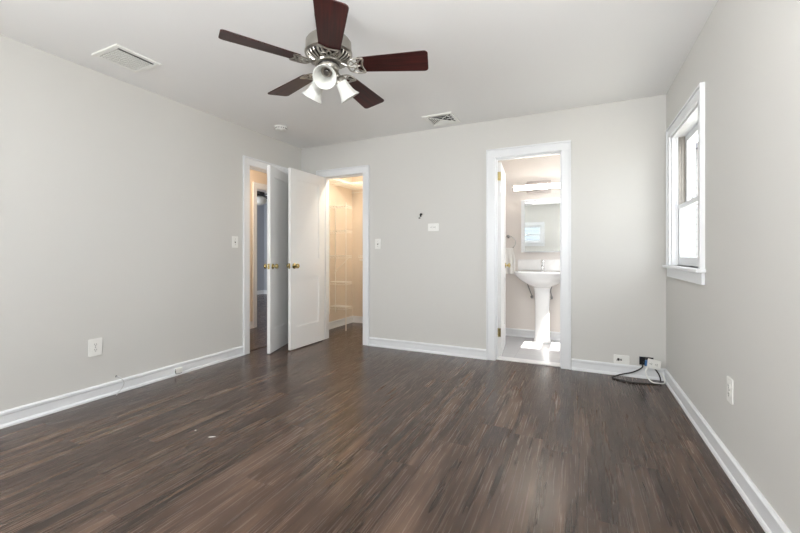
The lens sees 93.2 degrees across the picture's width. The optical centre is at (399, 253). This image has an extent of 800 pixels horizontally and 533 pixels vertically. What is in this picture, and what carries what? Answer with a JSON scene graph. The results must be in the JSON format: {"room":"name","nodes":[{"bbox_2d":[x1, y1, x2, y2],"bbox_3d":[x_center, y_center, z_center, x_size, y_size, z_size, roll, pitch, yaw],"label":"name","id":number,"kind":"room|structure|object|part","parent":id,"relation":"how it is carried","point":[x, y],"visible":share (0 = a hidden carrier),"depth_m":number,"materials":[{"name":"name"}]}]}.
{"room":"empty bedroom","nodes":[
{"label":"empty bedroom","id":0,"kind":"room"},
{"bbox_2d":[0,35,351,411],"bbox_3d":[-2.127,-0.141,3.225,0.124,2.440,6.420,0,0,25],"label":"wall","id":1,"kind":"structure","parent":0,"point":[121,202],"depth_m":2.91,"materials":[{"name":"grey paint"}]},
{"bbox_2d":[88,338,101,356],"bbox_3d":[-2.257,0.691,2.803,0.009,0.128,0.088,0,0,25],"label":"electrical outlet","id":2,"kind":"object","parent":1,"relation":"attached to","point":[94,345],"visible":1,"depth_m":2.80,"materials":[{"name":"white plastic"}]},
{"bbox_2d":[0,346,243,428],"bbox_3d":[-2.552,1.028,2.162,0.022,0.102,4.135,0,0,25],"label":"baseboard","id":3,"kind":"structure","parent":1,"relation":"attached to","point":[10,417],"depth_m":2.84,"materials":[{"name":"white wood"}]},
{"bbox_2d":[175,367,182,373],"bbox_3d":[-1.968,1.038,3.362,0.026,0.050,0.066,0,0,25],"label":"phone jack","id":4,"kind":"object","parent":3,"relation":"attached to","point":[178,370],"visible":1,"depth_m":3.36,"materials":[{"name":"white plastic"}]},
{"bbox_2d":[232,236,237,247],"bbox_3d":[-1.715,-0.126,3.943,0.017,0.120,0.075,0,0,25],"label":"light switch","id":5,"kind":"object","parent":1,"relation":"attached to","point":[234,238],"visible":1,"depth_m":3.94,"materials":[{"name":"white plastic"}]},
{"bbox_2d":[243,155,287,354],"bbox_3d":[-1.535,0.014,4.485,0.170,2.130,0.935,0,0,25],"label":"door frame","id":6,"kind":"structure","parent":1,"relation":"attached to","point":[249,163],"depth_m":4.08,"materials":[{"name":"white wood"}]},
{"bbox_2d":[263,165,287,353],"bbox_3d":[-1.369,0.058,4.426,0.159,2.018,0.772,0,0,6],"label":"door","id":7,"kind":"structure","parent":1,"relation":"in","point":[277,180],"depth_m":4.23,"materials":[{"name":"white paint"}]},
{"bbox_3d":[-1.353,0.134,4.105,0.062,0.062,0.062,0,0,6],"label":"knob","id":8,"kind":"part","parent":7,"relation":"part of","materials":[{"name":"gold metal"}]},
{"bbox_2d":[329,316,362,328],"bbox_3d":[-0.407,1.028,5.224,1.291,0.102,1.097,0,0,25],"label":"baseboard","id":9,"kind":"structure","parent":1,"relation":"attached to","point":[356,319],"depth_m":5.79,"materials":[{"name":"white wood"}]},
{"bbox_2d":[250,169,266,320],"bbox_3d":[-2.324,-0.141,5.296,0.120,2.440,4.800,0,0,25],"label":"wall","id":10,"kind":"structure","parent":0,"point":[255,176],"depth_m":5.52,"materials":[{"name":"beige paint"}]},
{"bbox_2d":[253,182,266,327],"bbox_3d":[-2.005,0.014,5.972,0.170,2.130,0.945,0,0,25],"label":"door frame","id":11,"kind":"structure","parent":10,"relation":"attached to","point":[260,187],"depth_m":5.55,"materials":[{"name":"white wood"}]},
{"bbox_2d":[257,204,266,290],"bbox_3d":[-3.191,-0.141,7.419,3.500,2.440,4.900,0,0,25],"label":"wall","id":12,"kind":"structure","parent":0,"point":[261,209],"depth_m":10.16,"materials":[{"name":"grey paint"}]},
{"bbox_2d":[250,290,266,328],"bbox_3d":[-3.477,1.028,6.669,3.422,0.102,6.300,0,0,25],"label":"baseboard","id":13,"kind":"structure","parent":12,"relation":"attached to","point":[260,291],"depth_m":10.07,"materials":[{"name":"white wood"}]},
{"bbox_2d":[0,0,717,203],"bbox_3d":[-1.813,-1.421,4.436,8.737,0.120,9.120,0,0,25],"label":"ceiling","id":14,"kind":"structure","parent":0,"point":[488,60],"depth_m":2.53,"materials":[{"name":"white paint"}]},
{"bbox_2d":[91,44,160,72],"bbox_3d":[-1.902,-1.355,2.638,0.292,0.012,0.292,0,0,25],"label":"ceiling vent","id":15,"kind":"object","parent":14,"relation":"in","point":[116,54],"visible":1,"depth_m":2.62,"materials":[{"name":"white plastic"}]},
{"bbox_2d":[257,191,266,204],"bbox_3d":[-2.705,-1.148,7.278,0.948,0.425,0.948,0,0,40],"label":"fan","id":16,"kind":"object","parent":14,"relation":"hanging from","point":[261,198],"visible":0.37,"depth_m":7.21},
{"bbox_3d":[-2.705,-1.023,7.278,0.270,0.175,0.270,0,0,25],"label":"globe","id":17,"kind":"part","parent":16,"relation":"part of","materials":[{"name":"white glass"}]},
{"bbox_2d":[274,125,287,131],"bbox_3d":[-1.276,-1.339,4.055,0.142,0.044,0.142,0,0,25],"label":"smoke detector","id":18,"kind":"object","parent":14,"relation":"attached to","point":[281,128],"visible":1,"depth_m":4.02,"materials":[{"name":"white plastic"}]},
{"bbox_2d":[218,0,427,108],"bbox_3d":[-0.391,-1.118,2.175,1.102,0.485,1.058,0,0,25],"label":"ceiling fan","id":19,"kind":"object","parent":14,"relation":"hanging from","point":[327,47],"visible":1,"depth_m":2.06,"materials":[{"name":"brown wood"}]},
{"bbox_3d":[-0.720,-1.078,1.963,0.397,0.006,0.156,3,11,-30],"label":"blade","id":20,"kind":"part","parent":19,"relation":"part of","materials":[{"name":"brown wood"}]},
{"bbox_3d":[-0.673,-1.060,2.388,0.397,0.006,0.156,-1,12,42],"label":"blade","id":21,"kind":"part","parent":19,"relation":"part of","materials":[{"name":"brown wood"}]},
{"bbox_3d":[-0.499,-0.947,2.208,0.139,0.143,0.126,0,0,25],"label":"lamp shade","id":22,"kind":"part","parent":19,"relation":"part of","materials":[{"name":"white glass"}]},
{"bbox_3d":[-0.390,-0.954,2.014,0.126,0.142,0.142,0,0,25],"label":"lamp shade","id":23,"kind":"part","parent":19,"relation":"part of","materials":[{"name":"white glass"}]},
{"bbox_3d":[-0.397,-1.003,2.076,0.068,0.064,0.076,0,0,25],"label":"light arm","id":24,"kind":"part","parent":19,"relation":"part of","materials":[{"name":"silver metal"}]},
{"bbox_2d":[323,68,329,75],"bbox_3d":[-0.400,-0.993,2.061,0.032,0.051,0.051,0,0,-3],"label":"socket","id":25,"kind":"object","parent":19,"relation":"attached to","point":[326,71],"depth_m":2.05,"materials":[{"name":"silver metal"}]},
{"bbox_3d":[-0.331,-1.069,1.787,0.156,0.006,0.397,12,-3,-11],"label":"blade","id":26,"kind":"part","parent":19,"relation":"part of","materials":[{"name":"brown wood"}]},
{"bbox_3d":[-0.346,-1.004,2.177,0.069,0.063,0.075,0,0,25],"label":"light arm","id":27,"kind":"part","parent":19,"relation":"part of","materials":[{"name":"silver metal"}]},
{"bbox_3d":[-0.299,-0.947,2.204,0.123,0.143,0.135,0,0,25],"label":"lamp shade","id":28,"kind":"part","parent":19,"relation":"part of","materials":[{"name":"white glass"}]},
{"bbox_3d":[-0.255,-1.051,2.474,0.156,0.006,0.397,-13,-7,23],"label":"blade","id":29,"kind":"part","parent":19,"relation":"part of","materials":[{"name":"brown wood"}]},
{"bbox_3d":[-0.043,-1.063,2.103,0.397,0.006,0.156,0,-12,6],"label":"blade","id":30,"kind":"part","parent":19,"relation":"part of","materials":[{"name":"brown wood"}]},
{"bbox_2d":[422,112,459,126],"bbox_3d":[0.417,-1.353,3.817,0.310,0.014,0.310,0,0,25],"label":"ceiling vent","id":31,"kind":"object","parent":14,"relation":"in","point":[446,118],"visible":1,"depth_m":3.81,"materials":[{"name":"white plastic"}]},
{"bbox_2d":[0,294,764,532],"bbox_3d":[-1.813,1.135,4.436,8.737,0.128,9.120,0,0,25],"label":"floor","id":32,"kind":"structure","parent":0,"point":[338,433],"depth_m":2.05,"materials":[{"name":"brown wood"}]},
{"bbox_2d":[329,199,351,313],"bbox_3d":[-0.853,0.149,5.438,0.294,1.860,0.162,0,0,25],"label":"closet shelving","id":33,"kind":"object","parent":32,"relation":"on","point":[335,206],"visible":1,"depth_m":5.42,"materials":[{"name":"white metal"}]},
{"bbox_3d":[-1.012,0.039,5.430,0.013,1.640,0.012,0,0,25],"label":"post","id":34,"kind":"part","parent":33,"relation":"part of","materials":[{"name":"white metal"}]},
{"bbox_3d":[-0.949,0.039,5.566,0.013,1.640,0.012,0,0,25],"label":"post","id":35,"kind":"part","parent":33,"relation":"part of","materials":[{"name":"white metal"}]},
{"bbox_3d":[-0.854,-0.313,5.438,0.287,0.042,0.158,0,0,25],"label":"shelf","id":36,"kind":"part","parent":33,"relation":"part of","materials":[{"name":"white metal"}]},
{"bbox_3d":[-0.854,0.767,5.438,0.287,0.042,0.158,0,0,25],"label":"shelf","id":37,"kind":"part","parent":33,"relation":"part of","materials":[{"name":"white metal"}]},
{"bbox_3d":[-0.854,0.417,5.438,0.287,0.042,0.158,0,0,25],"label":"shelf","id":38,"kind":"part","parent":33,"relation":"part of","materials":[{"name":"white metal"}]},
{"bbox_3d":[-0.854,0.042,5.438,0.287,0.042,0.158,0,0,25],"label":"shelf","id":39,"kind":"part","parent":33,"relation":"part of","materials":[{"name":"white metal"}]},
{"bbox_3d":[-0.854,-0.663,5.438,0.287,0.042,0.158,0,0,25],"label":"shelf","id":40,"kind":"part","parent":33,"relation":"part of","materials":[{"name":"white metal"}]},
{"bbox_2d":[514,260,559,342],"bbox_3d":[1.707,0.570,4.559,0.644,1.002,0.487,0,0,25],"label":"pedestal sink","id":41,"kind":"object","parent":32,"relation":"on","point":[542,281],"visible":0.98,"depth_m":4.55,"materials":[{"name":"white ceramic"}]},
{"bbox_2d":[514,271,559,287],"bbox_3d":[1.699,0.311,4.543,0.644,0.190,0.452,0,0,25],"label":"basin","id":42,"kind":"object","parent":41,"relation":"in","point":[537,279],"depth_m":4.42,"materials":[{"name":"white ceramic"}]},
{"bbox_2d":[540,260,544,271],"bbox_3d":[1.750,0.144,4.651,0.052,0.150,0.145,0,0,25],"label":"faucet","id":43,"kind":"object","parent":41,"relation":"on","point":[542,261],"depth_m":4.67,"materials":[{"name":"silver metal"}]},
{"bbox_2d":[612,364,660,384],"bbox_3d":[2.017,1.017,3.212,0.359,0.125,0.178,0,0,2],"label":"cable","id":44,"kind":"object","parent":32,"relation":"on","point":[642,364],"visible":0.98,"depth_m":3.21,"materials":[{"name":"rubber"}]},
{"bbox_2d":[645,367,664,383],"bbox_3d":[2.125,1.009,3.181,0.119,0.125,0.166,0,0,-21],"label":"cable","id":45,"kind":"object","parent":32,"relation":"on","point":[646,367],"visible":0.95,"depth_m":3.15,"materials":[{"name":"plastic"}]},
{"bbox_2d":[352,155,559,331],"bbox_3d":[1.040,-0.141,5.214,3.918,2.440,0.120,0,0,25],"label":"wall","id":46,"kind":"structure","parent":0,"point":[520,308],"depth_m":4.92,"materials":[{"name":"white paint"}]},
{"bbox_2d":[329,179,362,192],"bbox_3d":[-0.387,-0.989,5.277,1.277,0.069,0.983,0,0,25],"label":"wire shelf","id":47,"kind":"object","parent":46,"relation":"attached to","point":[331,181],"visible":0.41,"depth_m":5.46,"materials":[{"name":"white metal"}]},
{"bbox_2d":[506,328,559,339],"bbox_3d":[1.988,1.022,4.689,1.757,0.102,0.022,0,0,25],"label":"baseboard","id":48,"kind":"structure","parent":46,"relation":"attached to","point":[515,332],"depth_m":4.86,"materials":[{"name":"white wood"}]},
{"bbox_2d":[512,180,559,193],"bbox_3d":[1.793,-0.851,4.719,0.762,0.150,0.133,0,0,25],"label":"vanity light","id":49,"kind":"object","parent":46,"relation":"attached to","point":[542,186],"visible":0.77,"depth_m":4.75,"materials":[{"name":"silver metal"}]},
{"bbox_3d":[1.756,-0.851,4.794,0.290,0.150,0.030,0,0,25],"label":"plate","id":50,"kind":"part","parent":49,"relation":"part of","materials":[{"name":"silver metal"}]},
{"bbox_2d":[518,259,559,270],"bbox_3d":[1.817,0.141,4.770,0.640,0.140,0.020,0,0,25],"label":"backsplash","id":51,"kind":"structure","parent":46,"relation":"attached to","point":[523,264],"depth_m":4.79,"materials":[{"name":"white ceramic"}]},
{"bbox_2d":[521,198,559,251],"bbox_3d":[1.800,-0.348,4.710,0.544,0.655,0.142,0,0,25],"label":"medicine cabinet","id":52,"kind":"object","parent":46,"relation":"attached to","point":[540,218],"visible":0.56,"depth_m":4.66,"materials":[{"name":"white"}]},
{"bbox_3d":[1.426,-0.156,4.937,0.173,0.188,0.052,0,0,25],"label":"towel ring","id":53,"kind":"object","parent":46,"relation":"attached to","visible":0},
{"bbox_2d":[506,248,514,273],"bbox_3d":[1.416,0.090,4.916,0.155,0.338,0.058,0,0,25],"label":"hand towel","id":54,"kind":"object","parent":53,"relation":"hanging from","point":[510,257],"visible":0.69,"depth_m":4.89,"materials":[{"name":"white fabric"}]},
{"bbox_2d":[301,94,665,368],"bbox_3d":[0.522,-0.141,4.113,3.918,2.440,0.120,0,0,25],"label":"wall","id":55,"kind":"structure","parent":0,"point":[425,286],"depth_m":3.84,"materials":[{"name":"grey paint"}]},
{"bbox_2d":[287,168,323,349],"bbox_3d":[-1.094,0.056,4.463,0.159,2.023,0.617,0,0,27],"label":"door","id":56,"kind":"structure","parent":55,"relation":"in","point":[305,265],"depth_m":4.42,"materials":[{"name":"white paint"}]},
{"bbox_3d":[-1.158,0.134,4.227,0.062,0.062,0.062,0,0,27],"label":"knob","id":57,"kind":"part","parent":56,"relation":"part of","materials":[{"name":"gold metal"}]},
{"bbox_2d":[316,165,368,345],"bbox_3d":[-0.679,0.016,4.679,0.762,2.126,0.170,0,0,25],"label":"door frame","id":58,"kind":"structure","parent":55,"relation":"attached to","point":[355,171],"depth_m":4.54,"materials":[{"name":"white wood"}]},
{"bbox_2d":[375,239,380,248],"bbox_3d":[-0.260,-0.118,4.406,0.072,0.118,0.017,0,0,25],"label":"light switch","id":59,"kind":"object","parent":55,"relation":"attached to","point":[377,241],"visible":1,"depth_m":4.40,"materials":[{"name":"white plastic"}]},
{"bbox_2d":[428,223,438,230],"bbox_3d":[0.363,-0.291,4.117,0.124,0.082,0.009,0,0,25],"label":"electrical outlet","id":60,"kind":"object","parent":55,"relation":"attached to","point":[434,226],"visible":1,"depth_m":4.11,"materials":[{"name":"white plastic"}]},
{"bbox_2d":[498,162,510,355],"bbox_3d":[1.140,0.056,4.230,0.159,2.023,0.626,0,0,20],"label":"door","id":61,"kind":"structure","parent":55,"relation":"in","point":[502,264],"depth_m":3.97,"materials":[{"name":"white paint"}]},
{"bbox_2d":[369,337,664,380],"bbox_3d":[0.491,1.028,4.049,3.918,0.102,0.022,0,0,25],"label":"baseboard","id":62,"kind":"structure","parent":55,"relation":"attached to","point":[576,364],"depth_m":3.89,"materials":[{"name":"white wood"}]},
{"bbox_2d":[486,140,570,369],"bbox_3d":[1.269,0.009,3.761,0.789,2.140,0.170,0,0,25],"label":"door frame","id":63,"kind":"structure","parent":55,"relation":"attached to","point":[562,148],"depth_m":3.67,"materials":[{"name":"white wood"}]},
{"bbox_2d":[496,356,560,366],"bbox_3d":[1.278,1.072,3.779,0.619,0.014,0.100,0,0,25],"label":"trim","id":64,"kind":"structure","parent":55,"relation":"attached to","point":[555,364],"depth_m":3.75,"materials":[{"name":"white wood"}]},
{"bbox_2d":[614,354,628,364],"bbox_3d":[1.963,0.938,3.350,0.122,0.078,0.031,0,0,25],"label":"jack plate","id":65,"kind":"object","parent":55,"relation":"attached to","point":[619,359],"visible":1,"depth_m":3.36,"materials":[{"name":"white plastic"}]},
{"bbox_2d":[639,356,653,364],"bbox_3d":[2.137,0.930,3.281,0.104,0.070,0.008,0,0,25],"label":"junction box","id":66,"kind":"object","parent":55,"relation":"attached to","point":[641,359],"visible":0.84,"depth_m":3.29,"materials":[{"name":"black plastic"}]},
{"bbox_2d":[645,358,660,369],"bbox_3d":[2.156,0.937,3.225,0.120,0.089,0.039,0,0,37],"label":"outlet","id":67,"kind":"object","parent":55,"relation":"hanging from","point":[650,363],"visible":1,"depth_m":3.21,"materials":[{"name":"white plastic"}]},
{"bbox_2d":[666,0,799,532],"bbox_3d":[1.537,-0.141,1.498,0.150,2.440,6.420,0,0,25],"label":"wall","id":68,"kind":"structure","parent":0,"point":[742,325],"depth_m":1.65,"materials":[{"name":"grey paint"}]},
{"bbox_2d":[662,82,705,284],"bbox_3d":[2.051,-0.416,2.646,0.200,1.200,1.005,0,0,25],"label":"window","id":69,"kind":"structure","parent":68,"relation":"in","point":[681,199],"depth_m":2.95,"materials":[{"name":"white"}]},
{"bbox_3d":[2.056,-0.150,2.643,0.032,0.474,0.779,0,0,25],"label":"sash","id":70,"kind":"part","parent":69,"relation":"part of","materials":[{"name":"white"}]},
{"bbox_3d":[2.098,-0.637,2.623,0.032,0.571,0.779,0,0,25],"label":"sash","id":71,"kind":"part","parent":69,"relation":"part of","materials":[{"name":"white"}]},
{"bbox_2d":[664,369,791,532],"bbox_3d":[1.174,1.028,0.929,0.022,0.102,5.083,0,0,25],"label":"baseboard","id":72,"kind":"structure","parent":68,"relation":"attached to","point":[766,516],"depth_m":1.80,"materials":[{"name":"white wood"}]},
{"bbox_2d":[727,376,733,404],"bbox_3d":[1.620,0.669,1.859,0.009,0.122,0.076,0,0,25],"label":"electrical outlet","id":73,"kind":"object","parent":68,"relation":"attached to","point":[730,383],"visible":1,"depth_m":1.84,"materials":[{"name":"white plastic"}]},
{"label":"outside","id":74,"kind":"structure","parent":0,"visible":0},
{"bbox_3d":[0.000,1.879,0.000,60.000,0.200,60.000,0,0,25],"label":"ground","id":75,"kind":"structure","parent":74,"visible":0},
{"bbox_2d":[695,142,697,256],"bbox_3d":[12.579,-1.491,11.206,9.800,6.540,6.700,0,0,25],"label":"neighbor house","id":76,"kind":"structure","parent":75,"relation":"on","point":[696,144],"depth_m":10.09,"materials":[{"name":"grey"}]}
]}

